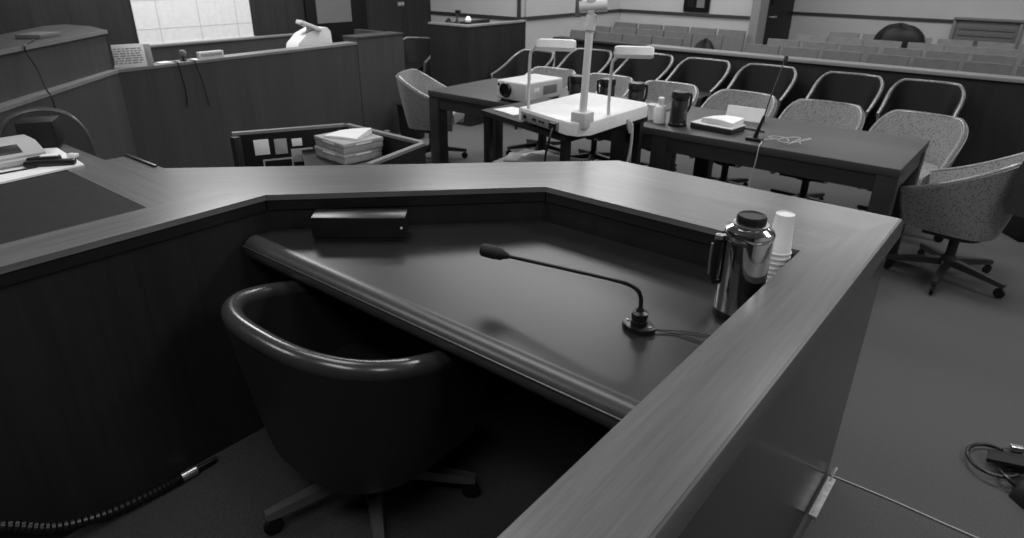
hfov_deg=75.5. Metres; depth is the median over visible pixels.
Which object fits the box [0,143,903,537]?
desk
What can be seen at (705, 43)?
coat
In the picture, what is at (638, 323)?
gooseneck microphone
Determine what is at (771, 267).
paper cup
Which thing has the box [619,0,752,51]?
wall
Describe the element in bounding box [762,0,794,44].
door
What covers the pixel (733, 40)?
seat
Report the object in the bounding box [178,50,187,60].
microphone
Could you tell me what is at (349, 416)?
desk chair
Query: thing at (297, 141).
note
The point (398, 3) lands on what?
light switch
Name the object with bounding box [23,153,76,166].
stapler
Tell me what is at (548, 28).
wall
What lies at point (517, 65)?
armchair
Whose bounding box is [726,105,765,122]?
folded card
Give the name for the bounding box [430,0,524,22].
wall
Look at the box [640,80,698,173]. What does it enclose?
swivel armchair
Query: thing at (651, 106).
cup
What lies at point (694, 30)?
seat
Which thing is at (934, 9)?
wall
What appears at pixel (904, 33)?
chair
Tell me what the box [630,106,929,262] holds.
table
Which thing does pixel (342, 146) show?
tray
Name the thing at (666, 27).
seat
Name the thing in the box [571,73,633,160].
swivel armchair
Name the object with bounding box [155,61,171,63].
paper slip
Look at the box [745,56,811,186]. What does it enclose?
table microphone
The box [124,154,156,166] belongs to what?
ruler
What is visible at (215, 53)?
name plate
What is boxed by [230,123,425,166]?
cart
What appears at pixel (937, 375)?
floor
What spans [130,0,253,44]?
chart
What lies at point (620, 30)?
seat
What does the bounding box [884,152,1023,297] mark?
swivel armchair
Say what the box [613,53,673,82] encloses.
armchair
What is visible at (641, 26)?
seat
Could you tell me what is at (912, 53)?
seat
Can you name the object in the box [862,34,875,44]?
seat
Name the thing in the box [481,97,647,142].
shelf
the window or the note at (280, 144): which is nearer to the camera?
the note at (280, 144)
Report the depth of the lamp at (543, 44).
3.41 m
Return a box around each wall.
[0,0,430,44]
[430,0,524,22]
[525,0,620,65]
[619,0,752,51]
[788,0,1023,49]
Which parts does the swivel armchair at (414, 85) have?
leg, seat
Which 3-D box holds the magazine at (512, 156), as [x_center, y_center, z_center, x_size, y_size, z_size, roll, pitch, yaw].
[0.093,-0.677,4.042,0.260,0.012,0.180,7,26,12]
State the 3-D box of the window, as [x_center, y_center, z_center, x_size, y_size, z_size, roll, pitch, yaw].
[2.573,-4.162,8.971,0.380,1.260,0.038,19,31,34]
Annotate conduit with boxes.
[0,456,217,534]
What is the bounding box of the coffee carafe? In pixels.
[707,210,775,319]
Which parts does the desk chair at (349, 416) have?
leg, seat, leg, leg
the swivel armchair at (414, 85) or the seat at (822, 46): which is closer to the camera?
the swivel armchair at (414, 85)
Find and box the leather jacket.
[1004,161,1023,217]
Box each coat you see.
[694,38,714,49]
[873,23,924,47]
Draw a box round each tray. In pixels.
[315,139,382,154]
[690,119,745,134]
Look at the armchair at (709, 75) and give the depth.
6.80 m
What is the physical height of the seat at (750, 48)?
0.850 m
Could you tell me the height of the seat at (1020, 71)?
0.850 m
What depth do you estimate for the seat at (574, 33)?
8.59 m
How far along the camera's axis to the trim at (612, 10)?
8.77 m
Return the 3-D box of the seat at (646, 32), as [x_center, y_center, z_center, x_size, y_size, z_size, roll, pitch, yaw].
[1.695,-2.705,8.767,0.404,0.850,0.532,19,31,34]
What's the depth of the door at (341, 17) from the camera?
7.97 m
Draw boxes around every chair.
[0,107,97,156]
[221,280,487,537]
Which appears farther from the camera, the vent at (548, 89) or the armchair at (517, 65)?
the armchair at (517, 65)
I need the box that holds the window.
[683,0,709,12]
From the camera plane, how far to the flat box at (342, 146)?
3.48 m
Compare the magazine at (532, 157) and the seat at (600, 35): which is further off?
the seat at (600, 35)
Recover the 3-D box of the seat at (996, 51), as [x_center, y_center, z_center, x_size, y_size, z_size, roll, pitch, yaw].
[5.244,-1.896,7.117,0.404,0.850,0.532,19,31,34]
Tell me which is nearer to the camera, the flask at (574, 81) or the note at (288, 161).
the note at (288, 161)
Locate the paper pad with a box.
[15,31,60,38]
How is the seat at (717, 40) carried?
on the floor at (937, 375)
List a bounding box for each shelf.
[302,149,382,165]
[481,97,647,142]
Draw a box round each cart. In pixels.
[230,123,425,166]
[481,97,647,164]
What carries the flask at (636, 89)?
on the table at (470, 98)
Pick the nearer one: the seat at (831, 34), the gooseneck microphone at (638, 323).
the gooseneck microphone at (638, 323)
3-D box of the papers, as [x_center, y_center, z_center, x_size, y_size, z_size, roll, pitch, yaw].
[-1.912,-0.345,2.199,0.258,0.075,0.595,19,31,34]
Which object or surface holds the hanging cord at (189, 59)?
hanging from the partition at (259, 83)
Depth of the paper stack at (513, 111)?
3.91 m
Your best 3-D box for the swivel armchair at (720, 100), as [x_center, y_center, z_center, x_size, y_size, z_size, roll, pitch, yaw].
[1.671,-0.923,5.025,0.612,0.772,0.629,21,31,36]
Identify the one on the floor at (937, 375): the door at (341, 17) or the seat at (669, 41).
the seat at (669, 41)
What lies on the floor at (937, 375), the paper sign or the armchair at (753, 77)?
the armchair at (753, 77)
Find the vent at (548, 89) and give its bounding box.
[543,84,556,94]
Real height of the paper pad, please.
0.024 m
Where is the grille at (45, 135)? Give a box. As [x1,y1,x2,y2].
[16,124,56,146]
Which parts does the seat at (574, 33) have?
backrest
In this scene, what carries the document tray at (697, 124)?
on the table at (880, 163)
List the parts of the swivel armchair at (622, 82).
leg, leg, leg, leg, leg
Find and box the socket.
[571,110,593,129]
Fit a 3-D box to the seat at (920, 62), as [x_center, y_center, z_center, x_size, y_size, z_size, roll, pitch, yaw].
[3.913,-1.549,6.337,0.404,0.850,0.532,19,31,34]
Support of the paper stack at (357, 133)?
on the flat box at (342, 146)
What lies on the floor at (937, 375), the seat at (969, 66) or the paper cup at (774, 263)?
the seat at (969, 66)
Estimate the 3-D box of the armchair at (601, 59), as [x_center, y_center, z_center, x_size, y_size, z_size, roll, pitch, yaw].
[0.812,-2.038,7.402,0.614,0.772,0.616,17,30,32]
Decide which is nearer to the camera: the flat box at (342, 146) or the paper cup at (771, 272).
the paper cup at (771, 272)
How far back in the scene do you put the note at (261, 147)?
3.63 m
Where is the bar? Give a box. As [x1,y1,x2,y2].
[553,36,1023,166]
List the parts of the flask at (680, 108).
lid, handle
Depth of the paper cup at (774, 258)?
1.72 m
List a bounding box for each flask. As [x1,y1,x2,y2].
[567,74,581,95]
[597,77,615,96]
[628,81,647,101]
[668,90,692,126]
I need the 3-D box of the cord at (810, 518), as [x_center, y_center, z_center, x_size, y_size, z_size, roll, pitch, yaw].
[0.794,0.911,1.965,0.007,0.005,0.595,20,31,35]
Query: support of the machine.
on the partition at (259, 83)
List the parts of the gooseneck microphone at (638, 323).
stem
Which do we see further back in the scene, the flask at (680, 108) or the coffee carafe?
the flask at (680, 108)
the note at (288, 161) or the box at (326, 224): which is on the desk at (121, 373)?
the box at (326, 224)
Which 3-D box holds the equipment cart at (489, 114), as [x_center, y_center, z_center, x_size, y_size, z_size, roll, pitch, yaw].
[0.242,-0.517,4.030,0.803,0.844,0.733,23,33,39]
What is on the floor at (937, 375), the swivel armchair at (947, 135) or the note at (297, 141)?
the swivel armchair at (947, 135)
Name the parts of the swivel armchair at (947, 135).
leg, seat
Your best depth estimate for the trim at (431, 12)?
8.63 m
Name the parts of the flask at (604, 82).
handle, lid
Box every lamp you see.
[527,38,575,108]
[607,46,653,114]
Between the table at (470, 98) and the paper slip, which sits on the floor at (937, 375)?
the table at (470, 98)
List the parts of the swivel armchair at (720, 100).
leg, leg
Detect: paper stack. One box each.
[323,128,371,139]
[493,107,518,115]
[701,115,743,127]
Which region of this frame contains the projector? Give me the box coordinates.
[497,74,562,101]
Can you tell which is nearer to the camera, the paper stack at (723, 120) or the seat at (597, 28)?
the paper stack at (723, 120)
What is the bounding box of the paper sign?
[111,43,153,67]
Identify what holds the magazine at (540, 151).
on the magazine at (512, 156)
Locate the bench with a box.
[949,17,1023,49]
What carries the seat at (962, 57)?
on the floor at (937, 375)
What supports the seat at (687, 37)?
on the floor at (937, 375)
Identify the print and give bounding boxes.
[112,47,142,64]
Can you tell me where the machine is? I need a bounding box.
[286,20,331,47]
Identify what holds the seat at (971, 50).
on the floor at (937, 375)
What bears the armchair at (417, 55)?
on the floor at (937, 375)
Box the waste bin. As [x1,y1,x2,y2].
[396,101,424,138]
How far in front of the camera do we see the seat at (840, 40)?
8.08 m
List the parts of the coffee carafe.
handle, lid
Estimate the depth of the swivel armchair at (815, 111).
4.75 m
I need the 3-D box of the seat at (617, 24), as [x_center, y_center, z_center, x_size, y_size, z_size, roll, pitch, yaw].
[1.538,-3.182,9.790,0.404,0.850,0.532,19,31,34]
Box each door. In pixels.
[303,0,367,42]
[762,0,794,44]
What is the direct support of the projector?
on the table at (470, 98)
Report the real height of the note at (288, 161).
0.090 m
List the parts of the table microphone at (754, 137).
stem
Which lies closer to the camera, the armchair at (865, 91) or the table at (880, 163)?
the table at (880, 163)
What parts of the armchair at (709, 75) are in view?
seat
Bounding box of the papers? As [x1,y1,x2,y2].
[0,134,45,173]
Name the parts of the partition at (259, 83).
tier panel, panel, panel, rail, panel, panel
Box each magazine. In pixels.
[503,152,523,161]
[517,153,559,161]
[521,150,570,159]
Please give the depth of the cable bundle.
2.36 m
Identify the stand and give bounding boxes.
[428,19,526,126]
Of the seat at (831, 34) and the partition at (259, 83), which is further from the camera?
the seat at (831, 34)
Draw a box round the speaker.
[14,115,64,147]
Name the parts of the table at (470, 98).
leg, leg, leg, leg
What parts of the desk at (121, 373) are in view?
panel, moulding, panel, panel, panel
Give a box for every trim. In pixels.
[430,11,516,19]
[517,0,520,19]
[521,9,620,19]
[620,9,749,18]
[746,0,768,43]
[793,11,953,22]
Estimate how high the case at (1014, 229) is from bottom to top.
0.464 m
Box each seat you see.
[553,30,595,66]
[595,26,610,38]
[596,32,623,40]
[612,27,636,41]
[614,22,637,28]
[624,34,652,43]
[637,24,662,34]
[638,29,664,43]
[653,36,683,46]
[663,25,688,36]
[665,31,693,46]
[690,27,716,46]
[692,33,723,49]
[718,29,745,51]
[744,43,779,54]
[767,38,800,54]
[781,46,819,58]
[796,34,827,47]
[802,41,837,58]
[821,50,861,61]
[827,31,859,42]
[830,37,863,50]
[840,44,877,62]
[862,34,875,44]
[866,39,901,53]
[866,53,909,66]
[882,47,922,66]
[907,42,944,57]
[912,57,959,70]
[925,38,931,43]
[925,50,968,70]
[937,39,973,50]
[948,45,988,60]
[962,61,1012,75]
[971,54,1017,75]
[976,41,1015,54]
[992,48,1023,75]
[1015,65,1023,76]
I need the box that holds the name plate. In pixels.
[196,50,223,58]
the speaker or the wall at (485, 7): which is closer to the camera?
the speaker
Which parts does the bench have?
frame post, sill, frame post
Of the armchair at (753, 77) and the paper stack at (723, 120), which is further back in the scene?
the armchair at (753, 77)
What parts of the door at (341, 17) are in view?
glass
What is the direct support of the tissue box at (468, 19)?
on the stand
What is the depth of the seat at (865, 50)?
7.34 m
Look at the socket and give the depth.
3.29 m
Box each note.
[253,139,269,155]
[263,157,293,165]
[274,138,287,153]
[291,138,301,145]
[291,147,312,161]
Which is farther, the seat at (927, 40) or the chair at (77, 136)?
the seat at (927, 40)
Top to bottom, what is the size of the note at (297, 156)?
0.075 m
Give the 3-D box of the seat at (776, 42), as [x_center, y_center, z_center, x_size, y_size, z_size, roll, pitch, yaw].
[3.066,-2.252,7.828,0.404,0.850,0.532,19,31,34]
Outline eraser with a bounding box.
[66,153,78,157]
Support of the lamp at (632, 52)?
attached to the camera
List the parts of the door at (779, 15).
panel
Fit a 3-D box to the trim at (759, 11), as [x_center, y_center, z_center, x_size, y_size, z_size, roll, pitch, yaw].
[3.309,-3.458,8.828,0.110,2.200,0.310,19,31,34]
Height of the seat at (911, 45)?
0.850 m
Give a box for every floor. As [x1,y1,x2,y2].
[64,393,610,537]
[397,122,1023,537]
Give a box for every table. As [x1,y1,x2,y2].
[428,78,675,171]
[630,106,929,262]
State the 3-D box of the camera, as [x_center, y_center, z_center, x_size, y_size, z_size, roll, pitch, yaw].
[0.452,-0.899,3.612,0.663,1.296,0.816,19,31,34]
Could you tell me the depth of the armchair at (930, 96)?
5.64 m
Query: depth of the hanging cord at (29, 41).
3.70 m
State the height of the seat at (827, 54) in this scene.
0.850 m
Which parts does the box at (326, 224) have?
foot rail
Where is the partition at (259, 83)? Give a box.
[0,24,404,167]
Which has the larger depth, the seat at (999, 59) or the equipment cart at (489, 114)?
the seat at (999, 59)
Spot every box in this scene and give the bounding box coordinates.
[310,209,408,239]
[314,128,382,154]
[314,145,381,164]
[460,16,475,23]
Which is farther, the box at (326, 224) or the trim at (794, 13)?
the trim at (794, 13)
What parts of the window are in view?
pane, pane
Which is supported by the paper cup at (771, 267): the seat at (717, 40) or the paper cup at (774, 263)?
the paper cup at (774, 263)
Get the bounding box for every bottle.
[454,10,460,23]
[653,97,666,123]
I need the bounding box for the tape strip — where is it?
[808,476,835,518]
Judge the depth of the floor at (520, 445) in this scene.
2.08 m
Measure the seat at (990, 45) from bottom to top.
0.850 m
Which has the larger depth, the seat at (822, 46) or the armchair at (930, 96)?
the seat at (822, 46)
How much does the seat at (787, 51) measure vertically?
0.850 m
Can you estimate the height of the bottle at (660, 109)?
0.157 m
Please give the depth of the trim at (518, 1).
8.17 m
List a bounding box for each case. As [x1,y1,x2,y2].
[492,149,583,162]
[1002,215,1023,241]
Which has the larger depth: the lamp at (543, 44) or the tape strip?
the lamp at (543, 44)
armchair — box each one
[396,69,467,157]
[403,37,430,76]
[490,49,554,128]
[506,66,575,154]
[557,48,612,74]
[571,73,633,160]
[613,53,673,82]
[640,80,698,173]
[665,57,730,106]
[689,89,776,186]
[726,63,797,117]
[770,99,864,205]
[805,71,884,130]
[857,109,968,241]
[876,78,965,120]
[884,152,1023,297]
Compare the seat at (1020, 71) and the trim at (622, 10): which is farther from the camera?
the trim at (622, 10)
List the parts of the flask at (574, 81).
lid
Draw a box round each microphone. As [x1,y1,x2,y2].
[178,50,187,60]
[479,243,710,342]
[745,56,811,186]
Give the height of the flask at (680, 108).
0.209 m
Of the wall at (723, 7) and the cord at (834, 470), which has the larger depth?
the wall at (723, 7)
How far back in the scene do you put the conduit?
1.92 m
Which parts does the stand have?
panel, panel, panel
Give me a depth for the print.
4.64 m
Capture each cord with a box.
[24,38,55,107]
[173,61,187,106]
[189,59,209,105]
[799,517,811,537]
[829,467,978,537]
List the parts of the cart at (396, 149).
post, edge trim, wall panel, wall panel, edge trim, edge trim, wall panel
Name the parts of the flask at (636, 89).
lid, handle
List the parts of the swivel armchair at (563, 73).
leg, leg, leg, leg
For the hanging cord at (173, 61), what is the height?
0.336 m
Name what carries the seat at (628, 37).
on the floor at (937, 375)
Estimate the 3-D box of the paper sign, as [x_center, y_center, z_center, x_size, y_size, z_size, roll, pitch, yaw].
[-2.696,-1.501,4.653,0.295,0.155,0.042,-17,30,-33]
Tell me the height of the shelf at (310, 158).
0.015 m
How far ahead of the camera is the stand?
7.16 m
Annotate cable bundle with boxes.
[965,442,1023,508]
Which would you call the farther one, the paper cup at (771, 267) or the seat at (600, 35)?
the seat at (600, 35)
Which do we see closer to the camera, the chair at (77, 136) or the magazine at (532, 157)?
the chair at (77, 136)
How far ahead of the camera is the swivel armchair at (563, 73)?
6.12 m
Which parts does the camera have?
panel, plate, post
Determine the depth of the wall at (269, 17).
6.29 m
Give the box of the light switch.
[397,2,404,5]
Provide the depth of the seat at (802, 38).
8.31 m
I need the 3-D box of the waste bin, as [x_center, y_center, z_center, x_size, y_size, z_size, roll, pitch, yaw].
[-1.020,-1.518,6.736,0.310,0.352,0.310,19,31,34]
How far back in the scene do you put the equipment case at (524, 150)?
4.07 m
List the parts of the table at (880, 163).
leg, leg, leg, leg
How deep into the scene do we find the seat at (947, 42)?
8.02 m
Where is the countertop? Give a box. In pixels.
[259,220,725,400]
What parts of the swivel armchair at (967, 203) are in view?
leg, leg, leg, leg, leg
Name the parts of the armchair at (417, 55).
seat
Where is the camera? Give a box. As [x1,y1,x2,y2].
[519,0,653,162]
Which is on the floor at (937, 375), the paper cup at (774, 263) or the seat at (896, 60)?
the seat at (896, 60)
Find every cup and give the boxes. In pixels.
[648,103,657,119]
[768,269,777,274]
[769,265,782,270]
[770,260,789,265]
[771,255,790,261]
[772,211,794,256]
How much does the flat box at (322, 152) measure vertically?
0.054 m
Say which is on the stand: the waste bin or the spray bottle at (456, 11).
the spray bottle at (456, 11)
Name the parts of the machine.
tilted panel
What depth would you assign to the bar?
5.71 m
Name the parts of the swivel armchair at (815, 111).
leg, leg, leg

